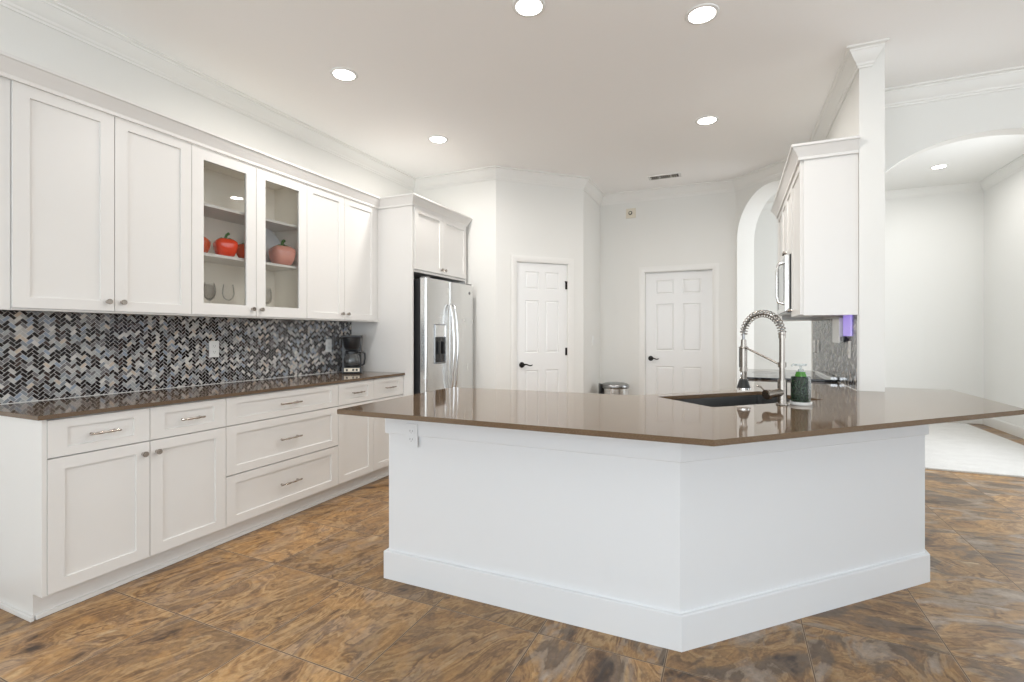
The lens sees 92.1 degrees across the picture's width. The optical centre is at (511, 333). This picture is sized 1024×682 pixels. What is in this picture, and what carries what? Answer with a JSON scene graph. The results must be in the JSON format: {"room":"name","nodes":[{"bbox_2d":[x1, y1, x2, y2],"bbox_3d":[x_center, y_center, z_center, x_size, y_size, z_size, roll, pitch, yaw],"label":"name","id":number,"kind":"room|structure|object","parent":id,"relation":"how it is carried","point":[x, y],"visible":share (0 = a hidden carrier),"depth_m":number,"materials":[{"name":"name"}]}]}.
{"room":"kitchen","nodes":[
{"label":"kitchen","id":0,"kind":"room"},
{"bbox_2d":[0,5,413,334],"bbox_3d":[-2.772,-0.256,2.219,0.120,3.050,7.990,0,0,24],"label":"wall","id":1,"kind":"structure","parent":0,"point":[23,37],"depth_m":3.20,"materials":[{"name":"paint"}]},
{"bbox_2d":[0,76,190,315],"bbox_3d":[-2.294,-0.644,2.686,0.368,1.065,0.900,0,0,24],"label":"upper cabinet","id":2,"kind":"object","parent":1,"relation":"attached to","point":[95,206],"visible":1,"depth_m":2.56,"materials":[{"name":"paint"}]},
{"bbox_2d":[0,50,471,226],"bbox_3d":[-1.550,-1.218,3.861,0.769,0.094,3.772,0,0,24],"label":"trim","id":3,"kind":"structure","parent":2,"relation":"attached to","point":[12,67],"depth_m":2.96,"materials":[{"name":"paint"}]},
{"bbox_2d":[0,310,351,404],"bbox_3d":[-2.088,0.118,3.583,0.015,0.474,2.616,0,0,24],"label":"backsplash","id":4,"kind":"structure","parent":1,"relation":"attached to","point":[44,355],"depth_m":3.09,"materials":[{"name":"tile"}]},
{"bbox_2d":[209,341,218,356],"bbox_3d":[-2.116,0.107,3.508,0.009,0.116,0.072,0,0,24],"label":"wall outlet","id":5,"kind":"object","parent":4,"relation":"attached to","point":[213,345],"visible":1,"depth_m":3.50,"materials":[{"name":"white plastic"}]},
{"bbox_2d":[326,339,331,351],"bbox_3d":[-1.672,0.106,4.503,0.009,0.116,0.072,0,0,24],"label":"wall outlet","id":6,"kind":"object","parent":4,"relation":"attached to","point":[328,341],"visible":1,"depth_m":4.50,"materials":[{"name":"white plastic"}]},
{"bbox_2d":[168,144,306,319],"bbox_3d":[-1.927,-0.644,3.508,0.368,1.065,0.900,0,0,24],"label":"upper cabinet","id":7,"kind":"object","parent":1,"relation":"attached to","point":[236,197],"visible":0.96,"depth_m":3.51,"materials":[{"name":"paint"}]},
{"bbox_2d":[204,237,210,252],"bbox_3d":[-2.010,-0.592,3.176,0.118,0.141,0.118,0,0,-20],"label":"dish","id":8,"kind":"object","parent":7,"relation":"on","point":[207,243],"visible":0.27,"depth_m":3.16,"materials":[{"name":"red ceramic"}]},
{"bbox_2d":[213,232,237,256],"bbox_3d":[-1.937,-0.604,3.338,0.138,0.166,0.138,0,0,-44],"label":"dish","id":9,"kind":"object","parent":7,"relation":"on","point":[225,246],"visible":0.9,"depth_m":3.29,"materials":[{"name":"red ceramic"}]},
{"bbox_2d":[213,242,237,256],"bbox_3d":[-1.937,-0.563,3.338,0.136,0.083,0.136,0,0,-44],"label":"bowl","id":10,"kind":"object","parent":9,"relation":"attached to","point":[220,248],"depth_m":3.29,"materials":[{"name":"red ceramic"}]},
{"bbox_2d":[236,243,244,258],"bbox_3d":[-1.871,-0.598,3.486,0.128,0.154,0.128,0,0,2],"label":"dish","id":11,"kind":"object","parent":7,"relation":"on","point":[240,252],"visible":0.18,"depth_m":3.43,"materials":[{"name":"red ceramic"}]},
{"bbox_2d":[236,248,244,258],"bbox_3d":[-1.871,-0.560,3.486,0.126,0.077,0.126,0,0,0],"label":"bowl","id":12,"kind":"object","parent":11,"relation":"on","point":[240,252],"depth_m":3.43,"materials":[{"name":"red ceramic"}]},
{"bbox_2d":[204,203,296,231],"bbox_3d":[-1.956,-0.829,3.521,0.286,0.018,0.863,0,0,24],"label":"shelf","id":13,"kind":"object","parent":7,"relation":"attached to","point":[213,213],"depth_m":3.53,"materials":[{"name":"paint"}]},
{"bbox_2d":[204,252,296,270],"bbox_3d":[-1.956,-0.512,3.521,0.286,0.018,0.863,0,0,24],"label":"shelf","id":14,"kind":"object","parent":7,"relation":"attached to","point":[215,260],"depth_m":3.52,"materials":[{"name":"paint"}]},
{"bbox_2d":[266,228,280,262],"bbox_3d":[-1.902,-0.676,3.796,0.059,0.300,0.304,0,0,24],"label":"glass platter","id":15,"kind":"object","parent":7,"relation":"on","point":[272,240],"visible":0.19,"depth_m":3.86,"materials":[{"name":"white"}]},
{"bbox_2d":[268,239,295,265],"bbox_3d":[-1.761,-0.625,3.782,0.172,0.208,0.172,0,0,44],"label":"dish","id":16,"kind":"object","parent":7,"relation":"on","point":[283,254],"visible":0.89,"depth_m":3.72,"materials":[{"name":"pink ceramic"}]},
{"bbox_2d":[268,250,295,265],"bbox_3d":[-1.761,-0.573,3.782,0.170,0.104,0.170,0,0,44],"label":"bowl","id":17,"kind":"object","parent":16,"relation":"attached to","point":[285,257],"depth_m":3.72,"materials":[{"name":"pink ceramic"}]},
{"bbox_2d":[290,184,377,321],"bbox_3d":[-1.567,-0.644,4.312,0.368,1.065,0.861,0,0,24],"label":"upper cabinet","id":18,"kind":"object","parent":1,"relation":"attached to","point":[342,232],"visible":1,"depth_m":4.18,"materials":[{"name":"paint"}]},
{"bbox_2d":[414,179,495,388],"bbox_3d":[-0.630,-0.256,5.572,1.056,3.050,0.120,0,0,24],"label":"wall","id":19,"kind":"structure","parent":0,"point":[476,200],"depth_m":5.38,"materials":[{"name":"paint"}]},
{"bbox_2d":[0,422,1023,681],"bbox_3d":[1.675,1.299,2.647,7.900,0.060,12.400,0,0,24],"label":"floor","id":20,"kind":"structure","parent":0,"point":[305,595],"depth_m":2.10,"materials":[{"name":"tile"}]},
{"bbox_2d":[0,398,225,621],"bbox_3d":[-2.144,0.823,2.661,0.647,0.892,0.874,0,0,24],"label":"base cabinet","id":21,"kind":"object","parent":20,"relation":"on","point":[91,505],"visible":1,"depth_m":2.38,"materials":[{"name":"paint"}]},
{"bbox_2d":[0,371,404,420],"bbox_3d":[-1.803,0.365,3.456,0.636,0.020,2.616,0,0,24],"label":"countertop","id":22,"kind":"structure","parent":21,"relation":"on","point":[76,406],"depth_m":2.85,"materials":[{"name":"brown stone"}]},
{"bbox_2d":[341,335,365,373],"bbox_3d":[-1.446,0.183,4.503,0.217,0.342,0.222,0,0,-18],"label":"coffee maker","id":23,"kind":"object","parent":22,"relation":"on","point":[351,344],"visible":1,"depth_m":4.43,"materials":[{"name":"black plastic"}]},
{"bbox_2d":[342,338,360,349],"bbox_3d":[-1.454,0.086,4.481,0.168,0.107,0.168,0,0,-18],"label":"basket","id":24,"kind":"object","parent":23,"relation":"on","point":[347,343],"depth_m":4.42,"materials":[{"name":"black plastic"}]},
{"bbox_2d":[218,384,337,544],"bbox_3d":[-1.774,0.823,3.476,0.637,0.892,0.917,0,0,24],"label":"base cabinet","id":25,"kind":"object","parent":20,"relation":"on","point":[282,450],"visible":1,"depth_m":3.29,"materials":[{"name":"paint"}]},
{"bbox_2d":[331,375,402,497],"bbox_3d":[-1.420,0.823,4.269,0.637,0.892,0.819,0,0,24],"label":"base cabinet","id":26,"kind":"object","parent":20,"relation":"on","point":[363,442],"visible":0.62,"depth_m":4.05,"materials":[{"name":"paint"}]},
{"bbox_2d":[352,205,465,396],"bbox_3d":[-1.008,0.046,5.079,0.747,2.446,0.993,0,0,24],"label":"tall cabinet","id":27,"kind":"object","parent":20,"relation":"on","point":[414,242],"visible":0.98,"depth_m":4.61,"materials":[{"name":"paint"}]},
{"bbox_2d":[414,276,472,393],"bbox_3d":[-0.919,0.359,5.057,0.856,1.780,0.893,0,0,24],"label":"refrigerator","id":28,"kind":"object","parent":20,"relation":"on","point":[443,310],"visible":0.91,"depth_m":4.73,"materials":[{"name":"silver metal"}]},
{"bbox_2d":[599,382,628,394],"bbox_3d":[1.252,0.927,6.001,0.340,0.683,0.340,0,0,44],"label":"trash can","id":29,"kind":"object","parent":20,"relation":"on","point":[620,388],"visible":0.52,"depth_m":5.88,"materials":[{"name":"silver metal"}]},
{"bbox_2d":[384,418,929,651],"bbox_3d":[0.844,0.823,2.789,2.581,0.892,1.636,0,0,24],"label":"kitchen island","id":30,"kind":"object","parent":20,"relation":"on","point":[678,547],"visible":0.68,"depth_m":2.22,"materials":[{"name":"paint"}]},
{"bbox_2d":[406,423,417,446],"bbox_3d":[-0.508,0.512,2.497,0.072,0.116,0.009,0,0,24],"label":"wall outlet","id":31,"kind":"object","parent":30,"relation":"attached to","point":[411,429],"visible":1,"depth_m":2.49,"materials":[{"name":"plastic"}]},
{"bbox_2d":[408,428,413,433],"bbox_3d":[-0.509,0.491,2.494,0.034,0.028,0.003,0,0,24],"label":"socket","id":32,"kind":"object","parent":31,"relation":"attached to","point":[410,430],"depth_m":2.49,"materials":[{"name":"paint"}]},
{"bbox_2d":[408,437,413,442],"bbox_3d":[-0.509,0.533,2.494,0.034,0.028,0.003,0,0,24],"label":"socket","id":33,"kind":"object","parent":31,"relation":"attached to","point":[410,439],"depth_m":2.49,"materials":[{"name":"paint"}]},
{"bbox_2d":[337,379,1023,445],"bbox_3d":[0.998,0.366,2.699,3.715,0.022,1.865,0,0,-14],"label":"countertop","id":34,"kind":"structure","parent":30,"relation":"on","point":[836,408],"depth_m":2.23,"materials":[{"name":"brown stone"}]},
{"bbox_2d":[677,395,790,406],"bbox_3d":[1.254,0.473,2.728,0.808,0.192,0.473,0,0,-21],"label":"sink","id":35,"kind":"object","parent":34,"relation":"in","point":[748,399],"visible":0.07,"depth_m":2.98,"materials":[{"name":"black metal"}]},
{"bbox_2d":[736,310,788,404],"bbox_3d":[1.276,0.114,2.588,0.156,0.482,0.315,0,0,-21],"label":"spring faucet","id":36,"kind":"object","parent":34,"relation":"on","point":[780,392],"visible":1,"depth_m":2.50,"materials":[{"name":"grey metal"}]},
{"bbox_2d":[789,364,811,405],"bbox_3d":[1.451,0.252,2.482,0.100,0.205,0.100,0,0,4],"label":"soap dispenser","id":37,"kind":"object","parent":34,"relation":"on","point":[800,384],"visible":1,"depth_m":2.45,"materials":[{"name":"green glass"}]},
{"bbox_2d":[790,376,810,402],"bbox_3d":[1.451,0.276,2.482,0.084,0.126,0.084,0,0,-41],"label":"bottle","id":38,"kind":"object","parent":37,"relation":"attached to","point":[800,386],"depth_m":2.45,"materials":[{"name":"green glass"}]},
{"bbox_2d":[739,370,837,381],"bbox_3d":[2.247,0.785,4.122,0.676,0.928,0.758,0,0,24],"label":"range","id":39,"kind":"object","parent":20,"relation":"on","point":[818,376],"visible":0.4,"depth_m":3.94,"materials":[{"name":"silver metal"}]},
{"bbox_2d":[925,422,1023,477],"bbox_3d":[4.798,1.260,5.912,2.040,0.018,3.090,0,0,24],"label":"area rug","id":40,"kind":"object","parent":20,"relation":"on","point":[954,447],"visible":0.32,"depth_m":5.21,"materials":[{"name":"white carpet"}]},
{"bbox_3d":[2.540,0.823,4.690,0.632,0.892,0.513,0,0,24],"label":"base cabinet","id":41,"kind":"object","parent":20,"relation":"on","visible":0},
{"bbox_2d":[748,369,814,372],"bbox_3d":[2.542,0.365,4.689,0.608,0.020,0.513,0,0,24],"label":"countertop","id":42,"kind":"structure","parent":41,"relation":"on","point":[748,369],"depth_m":4.80,"materials":[{"name":"beige stone"}]},
{"bbox_2d":[496,179,582,392],"bbox_3d":[0.303,-0.256,5.544,1.061,3.050,0.120,0,0,-21],"label":"wall","id":43,"kind":"structure","parent":0,"point":[532,219],"depth_m":5.45,"materials":[{"name":"paint"}]},
{"bbox_2d":[517,262,566,391],"bbox_3d":[0.353,0.238,5.505,0.639,2.046,0.094,0,0,-21],"label":"door","id":44,"kind":"structure","parent":43,"relation":"in","point":[541,288],"depth_m":5.51,"materials":[{"name":"paint"}]},
{"bbox_2d":[511,255,573,392],"bbox_3d":[0.327,0.205,5.536,0.762,2.128,0.119,0,0,-21],"label":"trim","id":45,"kind":"structure","parent":43,"relation":"attached to","point":[569,262],"depth_m":5.52,"materials":[{"name":"paint"}]},
{"bbox_2d":[56,0,1023,193],"bbox_3d":[1.093,-1.806,1.319,7.920,0.050,9.540,0,0,24],"label":"ceiling","id":46,"kind":"structure","parent":0,"point":[612,93],"depth_m":3.29,"materials":[{"name":"paint"}]},
{"bbox_2d":[330,67,357,80],"bbox_3d":[-1.151,-1.777,3.382,0.184,0.008,0.184,0,0,24],"label":"recessed light","id":47,"kind":"object","parent":46,"relation":"in","point":[340,73],"visible":1,"depth_m":3.37,"materials":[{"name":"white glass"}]},
{"bbox_2d":[428,135,447,142],"bbox_3d":[-0.675,-1.777,4.510,0.184,0.008,0.184,0,0,24],"label":"recessed light","id":48,"kind":"object","parent":46,"relation":"in","point":[434,138],"visible":1,"depth_m":4.50,"materials":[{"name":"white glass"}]},
{"bbox_2d":[512,0,545,16],"bbox_3d":[0.092,-1.777,2.680,0.184,0.008,0.184,0,0,24],"label":"recessed light","id":49,"kind":"object","parent":46,"relation":"in","point":[524,8],"visible":1,"depth_m":2.69,"materials":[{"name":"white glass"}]},
{"bbox_2d":[648,172,680,179],"bbox_3d":[1.720,-1.775,5.567,0.350,0.012,0.150,0,0,24],"label":"ceiling vent","id":50,"kind":"object","parent":46,"relation":"in","point":[678,174],"visible":1,"depth_m":5.55,"materials":[{"name":"white metal"}]},
{"bbox_2d":[685,3,719,24],"bbox_3d":[1.058,-1.777,2.748,0.184,0.008,0.184,0,0,24],"label":"recessed light","id":51,"kind":"object","parent":46,"relation":"in","point":[703,13],"visible":1,"depth_m":2.73,"materials":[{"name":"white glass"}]},
{"bbox_2d":[695,115,718,124],"bbox_3d":[1.623,-1.777,4.109,0.184,0.008,0.184,0,0,24],"label":"recessed light","id":52,"kind":"object","parent":46,"relation":"in","point":[709,119],"visible":1,"depth_m":4.10,"materials":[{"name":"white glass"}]},
{"bbox_2d":[583,190,599,393],"bbox_3d":[0.950,-0.256,6.111,0.120,3.050,0.905,0,0,24],"label":"wall","id":53,"kind":"structure","parent":0,"point":[591,208],"depth_m":6.00,"materials":[{"name":"paint"}]},
{"bbox_2d":[600,191,734,394],"bbox_3d":[1.895,-0.256,6.119,1.599,3.050,0.120,0,0,24],"label":"wall","id":54,"kind":"structure","parent":0,"point":[697,229],"depth_m":6.13,"materials":[{"name":"paint"}]},
{"bbox_2d":[626,208,635,218],"bbox_3d":[1.495,-1.521,6.216,0.120,0.120,0.030,0,0,24],"label":"wall sensor","id":55,"kind":"object","parent":54,"relation":"attached to","point":[630,213],"visible":1,"depth_m":6.21,"materials":[{"name":"beige plastic"}]},
{"bbox_2d":[646,270,711,394],"bbox_3d":[2.028,0.249,6.030,0.777,2.023,0.094,0,0,24],"label":"door","id":56,"kind":"structure","parent":54,"relation":"in","point":[678,304],"depth_m":6.04,"materials":[{"name":"paint"}]},
{"bbox_2d":[639,263,718,394],"bbox_3d":[2.031,0.216,6.037,0.925,2.105,0.119,0,0,24],"label":"trim","id":57,"kind":"structure","parent":54,"relation":"attached to","point":[714,267],"depth_m":5.98,"materials":[{"name":"paint"}]},
{"bbox_2d":[735,175,812,389],"bbox_3d":[2.894,-0.431,5.328,0.260,3.400,0.982,0,0,-21],"label":"wall","id":58,"kind":"structure","parent":0,"point":[750,201],"depth_m":5.73,"materials":[{"name":"paint"}]},
{"bbox_2d":[0,0,889,205],"bbox_3d":[-0.475,-1.721,2.019,4.238,0.120,9.300,0,0,24],"label":"trim","id":59,"kind":"structure","parent":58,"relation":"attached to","point":[53,14],"depth_m":3.83,"materials":[{"name":"paint"}]},
{"bbox_2d":[811,45,884,391],"bbox_3d":[2.652,-0.431,3.999,0.132,3.400,2.046,0,0,24],"label":"wall","id":60,"kind":"structure","parent":0,"point":[862,111],"depth_m":3.07,"materials":[{"name":"paint"}]},
{"bbox_2d":[782,185,790,258],"bbox_3d":[2.400,-0.882,4.024,0.346,0.533,0.761,0,0,24],"label":"upper cabinet","id":61,"kind":"object","parent":60,"relation":"attached to","point":[786,208],"visible":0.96,"depth_m":4.06,"materials":[{"name":"paint"}]},
{"bbox_2d":[775,254,790,315],"bbox_3d":[2.365,-0.384,4.039,0.420,0.446,0.754,0,0,24],"label":"microwave","id":62,"kind":"object","parent":61,"relation":"attached to","point":[783,269],"visible":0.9,"depth_m":3.82,"materials":[{"name":"silver metal"}]},
{"bbox_2d":[776,209,822,320],"bbox_3d":[2.651,-0.637,4.586,0.346,1.023,0.463,0,0,24],"label":"upper cabinet","id":63,"kind":"object","parent":60,"relation":"attached to","point":[783,318],"visible":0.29,"depth_m":4.57,"materials":[{"name":"paint"}]},
{"bbox_2d":[771,135,859,218],"bbox_3d":[2.371,-1.184,3.993,0.372,0.094,1.888,0,0,24],"label":"trim","id":64,"kind":"structure","parent":63,"relation":"attached to","point":[845,145],"depth_m":3.19,"materials":[{"name":"paint"}]},
{"bbox_2d":[787,153,857,316],"bbox_3d":[2.132,-0.635,3.425,0.346,1.027,0.544,0,0,24],"label":"upper cabinet","id":65,"kind":"object","parent":60,"relation":"attached to","point":[824,191],"visible":1,"depth_m":3.18,"materials":[{"name":"paint"}]},
{"bbox_2d":[812,315,858,390],"bbox_3d":[2.548,0.117,3.949,0.015,0.476,1.861,0,0,24],"label":"backsplash","id":66,"kind":"structure","parent":60,"relation":"attached to","point":[832,359],"depth_m":3.67,"materials":[{"name":"tile"}]},
{"bbox_2d":[813,340,815,351],"bbox_3d":[2.865,0.114,4.678,0.009,0.116,0.100,0,0,24],"label":"wall outlet","id":67,"kind":"object","parent":66,"relation":"attached to","point":[814,341],"visible":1,"depth_m":4.66,"materials":[{"name":"white plastic"}]},
{"bbox_2d":[832,315,851,342],"bbox_3d":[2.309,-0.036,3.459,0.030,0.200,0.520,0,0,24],"label":"night light","id":68,"kind":"object","parent":66,"relation":"attached to","point":[842,326],"visible":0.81,"depth_m":3.46,"materials":[{"name":"purple plastic"}]},
{"bbox_2d":[848,341,850,358],"bbox_3d":[2.239,0.104,3.277,0.009,0.116,0.072,0,0,24],"label":"wall outlet","id":69,"kind":"object","parent":66,"relation":"attached to","point":[849,342],"visible":1,"depth_m":3.26,"materials":[{"name":"white plastic"}]},
{"bbox_2d":[762,155,1023,210],"bbox_3d":[4.117,-2.071,5.625,3.530,0.120,4.490,0,0,24],"label":"trim","id":70,"kind":"structure","parent":60,"relation":"attached to","point":[1017,164],"depth_m":7.04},
{"bbox_2d":[885,65,1023,108],"bbox_3d":[0.720,-1.721,0.472,7.670,0.120,7.450,0,0,24],"label":"trim","id":71,"kind":"structure","parent":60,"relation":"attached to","point":[1011,78],"depth_m":3.45,"materials":[{"name":"paint"}]},
{"bbox_2d":[754,191,983,397],"bbox_3d":[5.112,-0.431,7.705,3.650,3.400,0.120,0,0,24],"label":"wall","id":72,"kind":"structure","parent":0,"point":[934,245],"depth_m":7.24,"materials":[{"name":"paint"}]},
{"bbox_2d":[767,135,1023,201],"bbox_3d":[4.607,-2.156,5.434,4.820,0.050,4.740,0,0,24],"label":"ceiling","id":73,"kind":"structure","parent":0,"point":[975,159],"depth_m":6.17,"materials":[{"name":"paint"}]},
{"bbox_2d":[930,164,948,168],"bbox_3d":[5.434,-2.127,6.280,0.184,0.008,0.184,0,0,24],"label":"recessed light","id":74,"kind":"object","parent":73,"relation":"in","point":[940,165],"visible":1,"depth_m":6.26,"materials":[{"name":"white plastic"}]},
{"bbox_2d":[885,88,1023,172],"bbox_3d":[4.239,-0.431,3.046,3.544,3.400,0.120,0,0,24],"label":"wall","id":75,"kind":"structure","parent":0,"point":[910,130],"depth_m":3.50,"materials":[{"name":"paint"}]},
{"bbox_2d":[984,169,1023,427],"bbox_3d":[5.783,-0.431,4.881,0.120,3.400,4.490,0,0,24],"label":"wall","id":76,"kind":"structure","parent":0,"point":[1003,201],"depth_m":6.42,"materials":[{"name":"paint"}]},
{"bbox_2d":[953,418,1023,438],"bbox_3d":[4.117,1.204,5.625,3.530,0.130,4.490,0,0,24],"label":"baseboard","id":77,"kind":"structure","parent":76,"relation":"attached to","point":[1012,429],"depth_m":6.49,"materials":[{"name":"paint"}]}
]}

